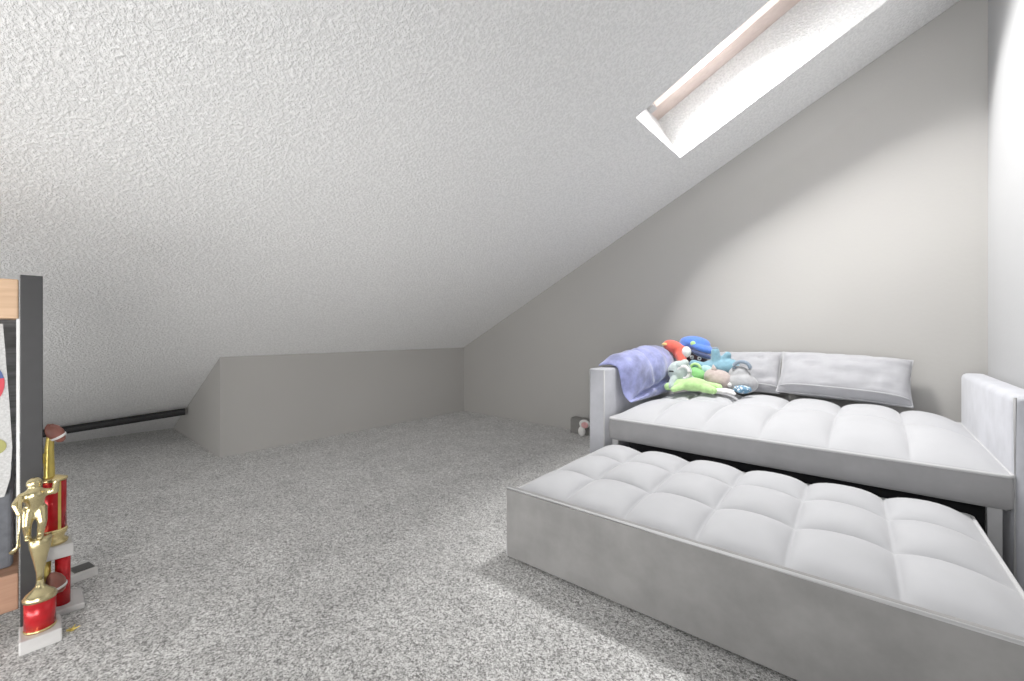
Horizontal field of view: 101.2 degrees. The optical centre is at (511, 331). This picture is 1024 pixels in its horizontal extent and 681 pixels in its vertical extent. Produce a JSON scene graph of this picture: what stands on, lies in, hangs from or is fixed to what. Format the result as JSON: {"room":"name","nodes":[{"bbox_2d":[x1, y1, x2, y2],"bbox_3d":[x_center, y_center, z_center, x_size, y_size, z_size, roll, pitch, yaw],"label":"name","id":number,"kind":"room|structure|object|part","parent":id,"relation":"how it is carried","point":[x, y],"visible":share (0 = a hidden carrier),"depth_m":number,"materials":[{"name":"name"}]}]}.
{"room":"bedroom","nodes":[
{"label":"bedroom","id":0,"kind":"room"},
{"bbox_2d":[173,348,463,457],"bbox_3d":[-2.056,0.602,4.852,1.576,0.797,2.640,0,0,41],"label":"wall","id":1,"kind":"structure","parent":0,"point":[244,404],"depth_m":3.92,"materials":[{"name":"paint"}]},
{"bbox_2d":[43,408,184,437],"bbox_3d":[-3.471,0.789,3.613,1.056,0.139,0.065,0,0,-41],"label":"pole","id":2,"kind":"object","parent":1,"relation":"attached to","point":[177,412],"visible":0.66,"depth_m":3.65,"materials":[{"name":"metal"}]},
{"bbox_2d":[0,411,797,680],"bbox_3d":[-1.722,1.040,1.836,6.225,0.080,6.950,0,0,41],"label":"floor","id":3,"kind":"structure","parent":0,"point":[378,553],"depth_m":1.74,"materials":[{"name":"carpet"}]},
{"bbox_2d":[0,275,42,626],"bbox_3d":[-2.005,0.406,1.156,0.300,1.187,0.950,0,0,41],"label":"shelf unit","id":4,"kind":"object","parent":3,"relation":"on","point":[23,337],"visible":0.77,"depth_m":1.40,"materials":[{"name":"grey wood"}]},
{"bbox_2d":[0,324,11,496],"bbox_3d":[-1.842,0.260,1.206,0.022,0.570,0.529,0,0,41],"label":"panel","id":5,"kind":"object","parent":4,"relation":"in","point":[5,420],"visible":1,"depth_m":1.39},
{"bbox_2d":[0,459,13,568],"bbox_3d":[-1.993,0.626,1.195,0.188,0.335,0.745,0,0,41],"label":"storage bin","id":6,"kind":"object","parent":4,"relation":"on","point":[6,511],"visible":0.76,"depth_m":1.41,"materials":[{"name":"white plastic"}]},
{"bbox_3d":[-2.102,0.376,1.242,0.020,0.837,0.840,0,0,41],"label":"panel","id":7,"kind":"part","parent":4,"relation":"part of","materials":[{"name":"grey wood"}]},
{"bbox_2d":[9,477,61,655],"bbox_3d":[-1.532,0.735,1.355,0.110,0.531,0.112,0,0,41],"label":"trophy","id":8,"kind":"object","parent":3,"relation":"on","point":[41,628],"visible":1,"depth_m":1.34,"materials":[{"name":"gold metal"}]},
{"bbox_2d":[28,534,51,580],"bbox_3d":[-1.526,0.734,1.361,0.054,0.143,0.054,0,0,41],"label":"cup","id":9,"kind":"object","parent":8,"relation":"on","point":[39,545],"depth_m":1.35,"materials":[{"name":"gold metal"}]},
{"bbox_2d":[43,424,84,615],"bbox_3d":[-1.633,0.664,1.509,0.166,0.672,0.137,0,0,41],"label":"trophy","id":10,"kind":"object","parent":3,"relation":"on","point":[61,549],"visible":0.59,"depth_m":1.50,"materials":[{"name":"red plastic"}]},
{"bbox_2d":[66,624,78,631],"bbox_3d":[-1.469,0.992,1.408,0.035,0.014,0.034,0,0,41],"label":"scrap","id":11,"kind":"object","parent":3,"relation":"on","point":[72,628],"visible":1,"depth_m":1.41,"materials":[{"name":"gold metal"}]},
{"bbox_2d":[71,560,97,584],"bbox_3d":[-1.772,0.968,1.713,0.110,0.065,0.100,0,0,29],"label":"trophy","id":12,"kind":"object","parent":3,"relation":"on","point":[86,569],"visible":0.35,"depth_m":1.71,"materials":[{"name":"white stone"}]},
{"bbox_3d":[-1.757,0.964,1.719,0.064,0.003,0.060,0,0,29],"label":"plate","id":13,"kind":"part","parent":12,"relation":"part of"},
{"bbox_2d":[571,416,589,434],"bbox_3d":[0.678,0.925,4.138,0.190,0.150,0.090,0,0,41],"label":"box","id":14,"kind":"object","parent":3,"relation":"on","point":[575,420],"visible":0.65,"depth_m":4.12,"materials":[{"name":"grey cardboard"}]},
{"bbox_3d":[0.678,0.855,4.137,0.180,0.010,0.082,0,0,41],"label":"lid","id":15,"kind":"part","parent":14,"relation":"part of","materials":[{"name":"grey cardboard"}]},
{"bbox_2d":[578,420,589,436],"bbox_3d":[0.679,0.917,3.985,0.120,0.165,0.080,0,0,41],"label":"plush toy","id":16,"kind":"object","parent":3,"relation":"on","point":[583,424],"visible":1,"depth_m":3.98,"materials":[{"name":"white fabric"}]},
{"bbox_2d":[506,445,1023,680],"bbox_3d":[0.881,0.817,1.745,1.557,0.364,0.974,0,0,39],"label":"bed","id":17,"kind":"object","parent":3,"relation":"on","point":[793,578],"visible":1,"depth_m":1.34,"materials":[{"name":"grey fabric"}]},
{"bbox_2d":[589,365,1023,590],"bbox_3d":[1.604,0.619,2.582,1.920,0.763,1.280,0,0,41],"label":"daybed","id":18,"kind":"object","parent":3,"relation":"on","point":[974,465],"visible":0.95,"depth_m":2.00,"materials":[{"name":"fabric"}]},
{"bbox_3d":[0.652,0.831,2.627,0.040,0.338,0.040,0,0,41],"label":"leg","id":19,"kind":"part","parent":18,"relation":"part of","materials":[{"name":"grey metal"}]},
{"bbox_3d":[0.934,0.604,3.143,0.113,0.734,1.210,0,0,41],"label":"armrest","id":20,"kind":"part","parent":18,"relation":"part of","materials":[{"name":"fabric"}]},
{"bbox_2d":[599,345,675,402],"bbox_3d":[0.962,0.284,3.082,0.276,0.361,0.905,0,0,41],"label":"throw","id":21,"kind":"object","parent":18,"relation":"on","point":[643,370],"visible":0.91,"depth_m":2.88,"materials":[{"name":"purple fabric"}]},
{"bbox_2d":[662,340,690,360],"bbox_3d":[1.278,0.177,3.258,0.151,0.224,0.225,0,0,-26],"label":"plush toy","id":22,"kind":"object","parent":21,"relation":"on","point":[680,352],"visible":0.84,"depth_m":3.23,"materials":[{"name":"red fabric"}]},
{"bbox_2d":[668,359,692,389],"bbox_3d":[1.232,0.310,3.058,0.191,0.222,0.184,0,0,21],"label":"plush toy","id":23,"kind":"object","parent":18,"relation":"on","point":[681,369],"visible":0.72,"depth_m":3.00,"materials":[{"name":"grey fabric"}]},
{"bbox_2d":[664,377,721,393],"bbox_3d":[1.270,0.375,2.962,0.377,0.102,0.169,0,0,31],"label":"plush toy","id":24,"kind":"object","parent":18,"relation":"on","point":[692,383],"visible":0.97,"depth_m":2.92,"materials":[{"name":"green fabric"}]},
{"bbox_2d":[690,362,704,379],"bbox_3d":[1.370,0.329,3.105,0.161,0.204,0.137,0,0,41],"label":"plush toy","id":25,"kind":"object","parent":18,"relation":"on","point":[697,372],"visible":0.23,"depth_m":3.06,"materials":[{"name":"green fabric"}]},
{"bbox_2d":[689,347,739,372],"bbox_3d":[1.482,0.263,3.081,0.331,0.303,0.168,0,0,41],"label":"plush toy","id":26,"kind":"object","parent":18,"relation":"on","point":[724,362],"visible":0.56,"depth_m":3.03,"materials":[{"name":"blue fabric"}]},
{"bbox_2d":[679,336,711,361],"bbox_3d":[1.407,0.209,3.253,0.298,0.349,0.174,0,0,41],"label":"plush toy","id":27,"kind":"object","parent":26,"relation":"on","point":[700,347],"visible":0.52,"depth_m":3.19,"materials":[{"name":"blue fabric"}]},
{"bbox_2d":[704,365,731,387],"bbox_3d":[1.469,0.327,2.994,0.195,0.185,0.148,0,0,41],"label":"plush toy","id":28,"kind":"object","parent":18,"relation":"on","point":[713,375],"visible":0.73,"depth_m":2.94,"materials":[{"name":"fabric"}]},
{"bbox_2d":[716,388,735,394],"bbox_3d":[1.444,0.402,2.838,0.099,0.036,0.168,0,0,-36],"label":"plush toy","id":29,"kind":"object","parent":18,"relation":"on","point":[719,390],"visible":0.89,"depth_m":2.81,"materials":[{"name":"white fabric"}]},
{"bbox_2d":[733,385,751,393],"bbox_3d":[1.531,0.385,2.796,0.112,0.055,0.081,0,0,41],"label":"ball","id":30,"kind":"object","parent":18,"relation":"on","point":[742,389],"visible":1,"depth_m":2.77,"materials":[{"name":"blue fabric"}]},
{"bbox_2d":[729,360,757,392],"bbox_3d":[1.588,0.310,2.902,0.195,0.232,0.113,0,0,41],"label":"plush toy","id":31,"kind":"object","parent":18,"relation":"on","point":[739,375],"visible":0.77,"depth_m":2.87,"materials":[{"name":"grey fabric"}]},
{"bbox_3d":[1.577,0.228,2.889,0.126,0.068,0.026,0,0,41],"label":"handle","id":32,"kind":"part","parent":31,"relation":"part of","materials":[{"name":"fabric"}]},
{"bbox_2d":[720,352,781,393],"bbox_3d":[1.716,0.294,3.120,0.478,0.297,0.261,0,0,38],"label":"throw cushion","id":33,"kind":"object","parent":18,"relation":"on","point":[765,369],"visible":0.4,"depth_m":2.99,"materials":[{"name":"fabric"}]},
{"bbox_3d":[1.611,0.546,2.530,1.638,0.239,1.198,0,0,41],"label":"seat mattress","id":34,"kind":"part","parent":18,"relation":"part of","materials":[{"name":"grey fabric"}]},
{"bbox_2d":[776,352,913,407],"bbox_3d":[2.139,0.296,2.738,0.700,0.307,0.283,0,0,40],"label":"throw cushion","id":35,"kind":"object","parent":18,"relation":"on","point":[886,381],"visible":1,"depth_m":2.65,"materials":[{"name":"fabric"}]},
{"bbox_3d":[2.287,0.606,1.985,0.105,0.735,1.210,0,0,41],"label":"armrest","id":36,"kind":"part","parent":18,"relation":"part of","materials":[{"name":"fabric"}]},
{"bbox_3d":[1.842,0.831,1.609,0.040,0.338,0.040,0,0,41],"label":"leg","id":37,"kind":"part","parent":18,"relation":"part of","materials":[{"name":"grey metal"}]},
{"bbox_2d":[0,0,959,445],"bbox_3d":[-1.748,-0.607,1.806,6.065,3.234,6.870,0,0,41],"label":"ceiling","id":38,"kind":"structure","parent":0,"point":[188,185],"depth_m":2.12,"materials":[{"name":"white paint"}]},
{"bbox_2d":[647,0,800,119],"bbox_3d":[1.298,-1.905,2.467,1.252,0.691,0.747,0,0,41],"label":"window","id":39,"kind":"structure","parent":38,"relation":"attached to","point":[773,10],"depth_m":2.76,"materials":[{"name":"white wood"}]},
{"bbox_2d":[463,0,987,429],"bbox_3d":[0.504,-0.504,4.438,6.125,3.108,0.100,0,0,41],"label":"wall","id":40,"kind":"structure","parent":0,"point":[858,224],"depth_m":2.94,"materials":[{"name":"paint"}]},
{"bbox_2d":[988,0,1023,388],"bbox_3d":[1.710,-0.544,1.137,0.100,3.188,3.550,0,0,41],"label":"wall","id":41,"kind":"structure","parent":0,"point":[1005,17],"depth_m":2.10,"materials":[{"name":"paint"}]}
]}

